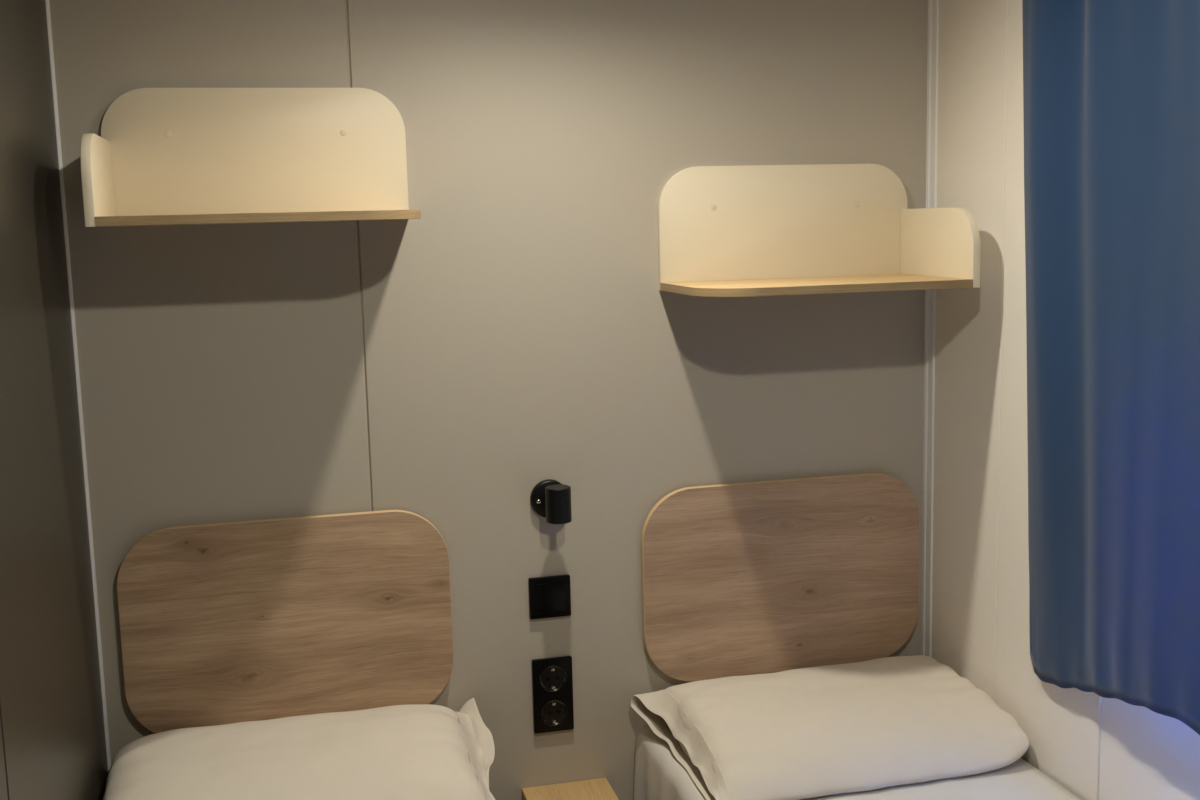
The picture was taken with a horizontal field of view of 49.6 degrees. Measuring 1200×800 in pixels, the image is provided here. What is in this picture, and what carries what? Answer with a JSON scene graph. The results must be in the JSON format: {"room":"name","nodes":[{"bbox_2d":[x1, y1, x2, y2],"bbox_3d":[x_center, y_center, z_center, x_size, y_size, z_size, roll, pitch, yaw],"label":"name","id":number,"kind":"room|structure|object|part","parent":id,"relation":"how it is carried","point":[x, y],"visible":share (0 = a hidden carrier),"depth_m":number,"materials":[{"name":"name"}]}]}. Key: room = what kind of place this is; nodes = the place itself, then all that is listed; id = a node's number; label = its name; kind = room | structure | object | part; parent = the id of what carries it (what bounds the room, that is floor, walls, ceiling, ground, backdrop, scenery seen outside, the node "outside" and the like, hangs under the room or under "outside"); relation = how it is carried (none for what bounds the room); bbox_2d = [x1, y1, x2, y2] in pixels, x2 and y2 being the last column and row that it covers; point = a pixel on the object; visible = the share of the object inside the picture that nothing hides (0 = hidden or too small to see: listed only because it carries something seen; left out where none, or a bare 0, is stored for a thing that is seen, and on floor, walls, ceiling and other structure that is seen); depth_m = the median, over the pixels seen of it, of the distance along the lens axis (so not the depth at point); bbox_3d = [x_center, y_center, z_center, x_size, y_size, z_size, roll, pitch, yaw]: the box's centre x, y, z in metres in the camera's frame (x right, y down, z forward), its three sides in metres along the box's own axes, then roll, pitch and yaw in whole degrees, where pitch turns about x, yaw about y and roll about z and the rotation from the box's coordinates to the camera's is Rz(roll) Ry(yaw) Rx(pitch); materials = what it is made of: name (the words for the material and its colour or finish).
{"room":"bedroom","nodes":[
{"label":"bedroom","id":0,"kind":"room"},
{"bbox_2d":[0,0,107,799],"bbox_3d":[-0.591,0.323,0.905,0.050,2.170,2.950,-3,8,-14],"label":"wall","id":1,"kind":"structure","parent":0,"point":[53,742],"depth_m":1.93,"materials":[{"name":"grey paint"}]},
{"bbox_2d":[49,0,927,799],"bbox_3d":[-0.098,0.078,2.557,1.838,2.170,0.050,-3,8,-14],"label":"wall","id":2,"kind":"structure","parent":0,"point":[493,344],"depth_m":2.48,"materials":[{"name":"grey paint"}]},
{"bbox_2d":[45,0,110,774],"bbox_3d":[-0.921,0.131,2.328,0.006,2.170,0.006,-3,8,-14],"label":"trim","id":3,"kind":"structure","parent":2,"relation":"attached to","point":[46,1],"depth_m":2.30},
{"bbox_2d":[80,88,420,226],"bbox_3d":[-0.576,-0.418,2.188,0.526,0.237,0.300,-3,8,-14],"label":"wall shelf","id":4,"kind":"object","parent":2,"relation":"attached to","point":[161,156],"visible":1,"depth_m":2.31,"materials":[{"name":"beige laminate"}]},
{"bbox_3d":[-0.821,-0.357,2.127,0.015,0.146,0.286,-3,8,-14],"label":"panel","id":5,"kind":"part","parent":4,"relation":"part of","materials":[{"name":"beige laminate"}]},
{"bbox_2d":[117,510,452,732],"bbox_3d":[-0.581,0.419,2.443,0.603,0.402,0.022,-3,8,-14],"label":"headboard","id":6,"kind":"object","parent":2,"relation":"attached to","point":[266,619],"visible":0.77,"depth_m":2.43,"materials":[{"name":"brown wood"}]},
{"bbox_2d":[528,574,570,619],"bbox_3d":[-0.099,0.389,2.567,0.083,0.083,0.012,-3,8,-14],"label":"light switch","id":7,"kind":"object","parent":2,"relation":"attached to","point":[549,596],"visible":1,"depth_m":2.56,"materials":[{"name":"black plastic"}]},
{"bbox_2d":[530,479,571,523],"bbox_3d":[-0.089,0.198,2.500,0.075,0.075,0.094,-3,8,-14],"label":"wall lamp","id":8,"kind":"object","parent":2,"relation":"attached to","point":[550,499],"visible":1,"depth_m":2.46,"materials":[{"name":"black metal"}]},
{"bbox_3d":[-0.099,0.193,2.539,0.075,0.075,0.014,-3,8,-14],"label":"plate","id":9,"kind":"part","parent":8,"relation":"part of","materials":[{"name":"black metal"}]},
{"bbox_3d":[-0.079,0.199,2.479,0.049,0.068,0.049,-3,8,-14],"label":"lamp shade","id":10,"kind":"part","parent":8,"relation":"part of","materials":[{"name":"black metal"}]},
{"bbox_2d":[532,656,573,733],"bbox_3d":[-0.094,0.589,2.595,0.081,0.152,0.012,-3,8,-14],"label":"power socket","id":11,"kind":"object","parent":2,"relation":"attached to","point":[552,678],"visible":1,"depth_m":2.59,"materials":[{"name":"black plastic"}]},
{"bbox_2d":[641,473,918,680],"bbox_3d":[0.378,0.362,2.678,0.603,0.402,0.022,-3,8,-14],"label":"headboard","id":12,"kind":"object","parent":2,"relation":"attached to","point":[760,577],"visible":0.98,"depth_m":2.66,"materials":[{"name":"brown wood"}]},
{"bbox_2d":[658,164,980,296],"bbox_3d":[0.403,-0.328,2.447,0.526,0.237,0.300,-3,8,-14],"label":"wall shelf","id":13,"kind":"object","parent":2,"relation":"attached to","point":[754,230],"visible":1,"depth_m":2.56,"materials":[{"name":"beige laminate"}]},
{"bbox_3d":[0.653,-0.297,2.507,0.015,0.146,0.286,-3,8,-14],"label":"panel","id":14,"kind":"part","parent":13,"relation":"part of","materials":[{"name":"beige laminate"}]},
{"bbox_2d":[931,0,1199,799],"bbox_3d":[1.099,0.223,1.319,0.120,2.170,2.950,-3,8,-14],"label":"wall","id":15,"kind":"structure","parent":0,"point":[1094,746],"depth_m":2.44,"materials":[{"name":"white paint"}]},
{"bbox_2d":[921,0,938,656],"bbox_3d":[0.684,0.038,2.705,0.006,2.170,0.034,-3,8,-14],"label":"trim","id":16,"kind":"structure","parent":15,"relation":"attached to","point":[933,5],"depth_m":2.69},
{"bbox_3d":[0.882,-0.831,1.564,0.064,0.018,1.420,-3,8,-14],"label":"rail","id":17,"kind":"object","parent":15,"relation":"attached to","visible":0},
{"bbox_2d":[1022,0,1199,734],"bbox_3d":[0.873,-0.121,1.669,0.070,1.406,1.377,-3,8,-13],"label":"curtain","id":18,"kind":"object","parent":17,"relation":"hanging from","point":[1111,88],"visible":1,"depth_m":2.01,"materials":[{"name":"blue fabric"}]},
{"bbox_3d":[0.294,1.376,1.271,1.838,0.060,3.070,-3,8,-14],"label":"floor","id":19,"kind":"structure","parent":0,"visible":0},
{"bbox_2d":[522,778,618,799],"bbox_3d":[-0.025,0.988,2.488,0.174,0.385,0.351,-3,8,-14],"label":"nightstand","id":20,"kind":"object","parent":19,"relation":"on","point":[599,788],"visible":1,"depth_m":2.59,"materials":[{"name":"brown wood"}]},
{"bbox_2d":[633,725,1080,799],"bbox_3d":[0.608,1.004,1.844,0.660,0.502,1.880,-3,8,-14],"label":"bed","id":21,"kind":"object","parent":19,"relation":"on","point":[658,775],"visible":0.28,"depth_m":2.33,"materials":[{"name":"white fabric"}]},
{"bbox_2d":[631,655,1028,799],"bbox_3d":[0.430,0.611,2.491,0.660,0.102,0.444,-3,8,-14],"label":"pillow","id":22,"kind":"object","parent":21,"relation":"on","point":[810,732],"visible":1,"depth_m":2.39,"materials":[{"name":"beige fabric"}]},
{"bbox_3d":[-0.346,1.061,1.611,0.654,0.502,1.880,-3,8,-14],"label":"bed","id":23,"kind":"object","parent":19,"relation":"on","visible":0},
{"bbox_2d":[103,698,494,799],"bbox_3d":[-0.507,0.656,2.257,0.688,0.122,0.443,-3,8,-14],"label":"pillow","id":24,"kind":"object","parent":23,"relation":"on","point":[411,751],"visible":1,"depth_m":2.23,"materials":[{"name":"beige fabric"}]}
]}

